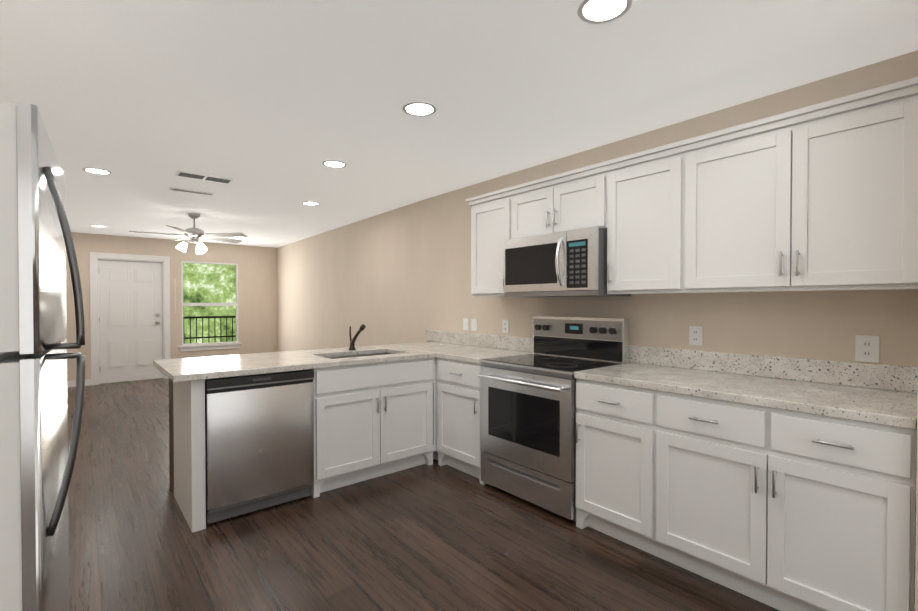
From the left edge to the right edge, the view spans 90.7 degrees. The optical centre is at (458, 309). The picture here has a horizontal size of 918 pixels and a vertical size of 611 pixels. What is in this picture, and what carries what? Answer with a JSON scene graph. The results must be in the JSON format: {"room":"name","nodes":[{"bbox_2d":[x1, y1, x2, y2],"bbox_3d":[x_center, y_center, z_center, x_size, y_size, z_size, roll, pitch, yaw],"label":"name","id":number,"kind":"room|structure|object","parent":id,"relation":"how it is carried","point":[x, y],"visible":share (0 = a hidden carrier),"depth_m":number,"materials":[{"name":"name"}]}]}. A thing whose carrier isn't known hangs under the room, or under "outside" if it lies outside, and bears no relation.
{"room":"kitchen","nodes":[
{"label":"kitchen","id":0,"kind":"room"},
{"bbox_2d":[63,232,276,380],"bbox_3d":[-5.243,-0.001,7.943,4.220,2.440,0.140,-1,1,-40],"label":"wall","id":1,"kind":"structure","parent":0,"point":[257,299],"depth_m":8.22,"materials":[{"name":"beige paint"}]},
{"bbox_2d":[67,379,90,387],"bbox_3d":[-6.352,1.181,6.926,1.135,0.100,0.017,-1,1,-40],"label":"baseboard","id":2,"kind":"structure","parent":1,"relation":"attached to","point":[73,383],"depth_m":7.15,"materials":[{"name":"white"}]},
{"bbox_2d":[90,252,169,384],"bbox_3d":[-5.544,0.152,7.681,1.090,2.140,0.158,-1,1,-40],"label":"door frame","id":3,"kind":"structure","parent":1,"relation":"attached to","point":[95,257],"depth_m":7.41,"materials":[{"name":"white wood"}]},
{"bbox_2d":[98,260,162,383],"bbox_3d":[-5.518,0.205,7.648,0.870,2.020,0.113,-1,1,-40],"label":"entry door","id":4,"kind":"structure","parent":1,"relation":"in","point":[130,320],"depth_m":7.64,"materials":[{"name":"white wood"}]},
{"bbox_2d":[175,261,241,351],"bbox_3d":[-4.620,-0.056,8.394,1.106,1.620,0.106,-1,1,-40],"label":"window","id":5,"kind":"structure","parent":1,"relation":"in","point":[210,346],"depth_m":8.38,"materials":[{"name":"white"}]},
{"bbox_2d":[183,316,235,342],"bbox_3d":[-4.887,0.578,8.912,3.000,0.860,0.840,-1,1,-40],"label":"balcony railing","id":6,"kind":"object","parent":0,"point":[208,336],"visible":0.19,"depth_m":9.18,"materials":[{"name":"black metal"}]},
{"bbox_2d":[67,378,779,610],"bbox_3d":[-1.699,1.321,3.628,4.300,0.100,11.250,-1,1,-40],"label":"floor","id":7,"kind":"structure","parent":0,"point":[435,536],"depth_m":2.42,"materials":[{"name":"brown wood"}]},
{"bbox_2d":[0,101,84,610],"bbox_3d":[-1.393,0.423,1.089,0.766,1.731,0.766,-1,1,-40],"label":"refrigerator","id":8,"kind":"object","parent":7,"relation":"on","point":[37,459],"visible":1,"depth_m":0.98,"materials":[{"name":"silver metal"}]},
{"bbox_2d":[169,368,328,532],"bbox_3d":[-1.494,0.839,3.168,0.791,0.874,0.871,-1,1,-40],"label":"base cabinet","id":9,"kind":"object","parent":7,"relation":"on","point":[187,472],"depth_m":2.84,"materials":[{"name":"white paint"}]},
{"bbox_2d":[205,369,313,523],"bbox_3d":[-1.401,0.838,3.056,0.634,0.856,0.601,-1,1,-40],"label":"dishwasher","id":10,"kind":"object","parent":7,"relation":"on","point":[259,441],"visible":0.96,"depth_m":2.80,"materials":[{"name":"grey metal"}]},
{"bbox_2d":[329,357,435,489],"bbox_3d":[-0.851,0.833,3.705,1.029,0.874,0.871,-1,1,-40],"label":"base cabinet","id":11,"kind":"object","parent":7,"relation":"on","point":[373,420],"depth_m":3.37,"materials":[{"name":"white paint"}]},
{"bbox_2d":[433,358,487,484],"bbox_3d":[0.232,0.833,3.667,0.621,0.874,0.521,-1,1,-40],"label":"base cabinet","id":12,"kind":"object","parent":7,"relation":"on","point":[458,383],"depth_m":3.48,"materials":[{"name":"white paint"}]},
{"bbox_2d":[153,330,917,429],"bbox_3d":[-0.079,0.328,2.638,2.469,0.153,3.770,-1,1,-40],"label":"countertop","id":13,"kind":"structure","parent":12,"relation":"on","point":[881,394],"depth_m":2.48,"materials":[{"name":"beige stone"}]},
{"bbox_2d":[349,324,365,349],"bbox_3d":[-0.870,0.238,3.840,0.062,0.227,0.276,-1,1,-40],"label":"faucet","id":14,"kind":"object","parent":13,"relation":"on","point":[353,340],"visible":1,"depth_m":3.87,"materials":[{"name":"black metal"}]},
{"bbox_2d":[327,353,390,358],"bbox_3d":[-0.780,0.496,3.650,0.730,0.206,0.440,-1,1,-40],"label":"undermount sink","id":15,"kind":"object","parent":13,"relation":"in","point":[358,355],"visible":0.04,"depth_m":3.84,"materials":[{"name":"silver metal"}]},
{"bbox_2d":[478,316,628,520],"bbox_3d":[0.626,0.669,3.134,0.698,1.215,0.788,-1,1,-40],"label":"range","id":16,"kind":"object","parent":7,"relation":"on","point":[528,427],"visible":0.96,"depth_m":2.99,"materials":[{"name":"grey metal"}]},
{"bbox_2d":[576,379,636,547],"bbox_3d":[1.088,0.845,2.643,0.621,0.874,0.551,-1,1,-40],"label":"base cabinet","id":17,"kind":"object","parent":7,"relation":"on","point":[606,413],"depth_m":2.50,"materials":[{"name":"white paint"}]},
{"bbox_2d":[637,388,744,594],"bbox_3d":[1.374,0.850,2.301,0.621,0.874,0.622,-1,1,-40],"label":"base cabinet","id":18,"kind":"object","parent":7,"relation":"on","point":[691,449],"depth_m":2.15,"materials":[{"name":"white paint"}]},
{"bbox_2d":[745,404,916,610],"bbox_3d":[1.656,0.854,1.965,0.621,0.874,0.501,-1,1,-40],"label":"base cabinet","id":19,"kind":"object","parent":7,"relation":"on","point":[782,510],"depth_m":1.76,"materials":[{"name":"white paint"}]},
{"bbox_2d":[0,0,917,247],"bbox_3d":[-1.699,-1.219,3.598,4.300,0.100,11.250,-1,1,-40],"label":"ceiling","id":20,"kind":"structure","parent":0,"point":[269,107],"depth_m":2.34,"materials":[{"name":"white paint"}]},
{"bbox_2d":[82,167,111,174],"bbox_3d":[-3.065,-1.168,3.845,0.198,0.006,0.198,-1,1,-40],"label":"recessed light","id":21,"kind":"object","parent":20,"relation":"in","point":[97,171],"visible":1,"depth_m":3.85,"materials":[{"name":"white"}]},
{"bbox_2d":[90,225,106,227],"bbox_3d":[-5.221,-1.201,6.578,0.198,0.006,0.198,-1,1,-40],"label":"recessed light","id":22,"kind":"object","parent":20,"relation":"in","point":[101,226],"visible":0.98,"depth_m":6.59,"materials":[{"name":"white"}]},
{"bbox_2d":[128,213,247,253],"bbox_3d":[-3.357,-0.949,5.709,1.302,0.490,1.294,-1,1,-40],"label":"ceiling fan","id":23,"kind":"object","parent":20,"relation":"hanging from","point":[194,234],"visible":1,"depth_m":5.64,"materials":[{"name":"silver metal"}]},
{"bbox_2d":[169,187,214,195],"bbox_3d":[-2.669,-1.175,4.540,0.380,0.010,0.100,-1,1,-40],"label":"ceiling vent","id":24,"kind":"object","parent":20,"relation":"in","point":[191,191],"visible":0.96,"depth_m":4.52,"materials":[{"name":"white metal"}]},
{"bbox_2d":[175,170,233,183],"bbox_3d":[-2.260,-1.169,4.035,0.440,0.010,0.170,-1,1,-40],"label":"ceiling vent","id":25,"kind":"object","parent":20,"relation":"in","point":[202,177],"visible":1,"depth_m":4.01,"materials":[{"name":"white metal"}]},
{"bbox_2d":[301,201,319,205],"bbox_3d":[-1.663,-1.183,5.082,0.198,0.006,0.198,-1,1,-40],"label":"recessed light","id":26,"kind":"object","parent":20,"relation":"in","point":[310,203],"visible":1,"depth_m":5.08,"materials":[{"name":"white"}]},
{"bbox_2d":[322,160,346,167],"bbox_3d":[-1.002,-1.166,3.654,0.198,0.006,0.198,-1,1,-40],"label":"recessed light","id":27,"kind":"object","parent":20,"relation":"in","point":[333,164],"visible":0.98,"depth_m":3.65,"materials":[{"name":"white"}]},
{"bbox_2d":[402,101,436,116],"bbox_3d":[-0.228,-1.154,2.619,0.198,0.006,0.198,-1,1,-40],"label":"recessed light","id":28,"kind":"object","parent":20,"relation":"in","point":[419,108],"visible":1,"depth_m":2.61,"materials":[{"name":"white"}]},
{"bbox_2d":[577,0,631,23],"bbox_3d":[0.551,-1.143,1.720,0.198,0.006,0.198,-1,1,-40],"label":"recessed light","id":29,"kind":"object","parent":20,"relation":"in","point":[593,11],"visible":1,"depth_m":1.74,"materials":[{"name":"white"}]},
{"bbox_2d":[277,50,917,366],"bbox_3d":[-0.157,0.035,4.903,0.320,2.440,11.250,-1,1,-40],"label":"wall","id":30,"kind":"structure","parent":0,"point":[401,275],"depth_m":3.72,"materials":[{"name":"beige paint"}]},
{"bbox_2d":[463,318,468,329],"bbox_3d":[0.066,0.147,4.380,0.008,0.115,0.075,-1,1,-40],"label":"light switch","id":31,"kind":"object","parent":30,"relation":"attached to","point":[465,323],"visible":1,"depth_m":4.37,"materials":[{"name":"white plastic"}]},
{"bbox_2d":[471,319,476,330],"bbox_3d":[0.143,0.148,4.288,0.008,0.115,0.075,-1,1,-40],"label":"light switch","id":32,"kind":"object","parent":30,"relation":"attached to","point":[473,324],"visible":1,"depth_m":4.29,"materials":[{"name":"white plastic"}]},
{"bbox_2d":[466,189,506,296],"bbox_3d":[0.374,-0.508,3.742,0.345,0.785,0.463,-1,1,-40],"label":"upper cabinet","id":33,"kind":"object","parent":30,"relation":"attached to","point":[488,213],"depth_m":3.65,"materials":[{"name":"white paint"}]},
{"bbox_2d":[502,320,508,332],"bbox_3d":[0.406,0.151,3.974,0.008,0.115,0.075,-1,1,-40],"label":"electrical outlet","id":34,"kind":"object","parent":30,"relation":"attached to","point":[505,326],"visible":1,"depth_m":3.97,"materials":[{"name":"white plastic"}]},
{"bbox_2d":[506,165,601,239],"bbox_3d":[0.783,-0.705,3.250,0.345,0.380,0.814,-1,1,-40],"label":"upper cabinet","id":35,"kind":"object","parent":30,"relation":"attached to","point":[571,201],"depth_m":3.11,"materials":[{"name":"white paint"}]},
{"bbox_2d":[504,227,630,296],"bbox_3d":[0.730,-0.299,3.209,0.484,0.420,0.782,-1,1,-40],"label":"microwave","id":36,"kind":"object","parent":35,"relation":"attached to","point":[572,263],"visible":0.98,"depth_m":2.99,"materials":[{"name":"grey metal"}]},
{"bbox_2d":[602,149,665,293],"bbox_3d":[1.219,-0.496,2.732,0.345,0.785,0.543,-1,1,-40],"label":"upper cabinet","id":37,"kind":"object","parent":30,"relation":"attached to","point":[633,188],"depth_m":2.68,"materials":[{"name":"white paint"}]},
{"bbox_2d":[689,326,702,345],"bbox_3d":[1.433,0.161,2.747,0.008,0.115,0.075,-1,1,-40],"label":"electrical outlet","id":38,"kind":"object","parent":30,"relation":"attached to","point":[695,335],"visible":1,"depth_m":2.74,"materials":[{"name":"white plastic"}]},
{"bbox_2d":[666,81,917,292],"bbox_3d":[1.624,-0.490,2.247,0.345,0.785,1.001,-1,1,-40],"label":"upper cabinet","id":39,"kind":"object","parent":30,"relation":"attached to","point":[822,196],"depth_m":2.06,"materials":[{"name":"white paint"}]},
{"bbox_2d":[855,335,879,362],"bbox_3d":[1.933,0.188,2.149,0.008,0.125,0.085,-1,1,-40],"label":"electrical outlet","id":40,"kind":"object","parent":30,"relation":"attached to","point":[866,348],"visible":1,"depth_m":2.15,"materials":[{"name":"white plastic"}]},
{"bbox_2d":[915,389,917,610],"bbox_3d":[1.873,0.074,1.681,0.700,2.440,0.183,-1,1,-40],"label":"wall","id":41,"kind":"structure","parent":0,"point":[916,581],"depth_m":1.53,"materials":[{"name":"beige paint"}]},
{"label":"outside","id":42,"kind":"structure","parent":0,"visible":0},
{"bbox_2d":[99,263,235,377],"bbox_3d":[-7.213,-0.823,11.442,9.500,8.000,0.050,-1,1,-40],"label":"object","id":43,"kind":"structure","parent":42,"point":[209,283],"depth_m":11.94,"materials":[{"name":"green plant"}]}
]}

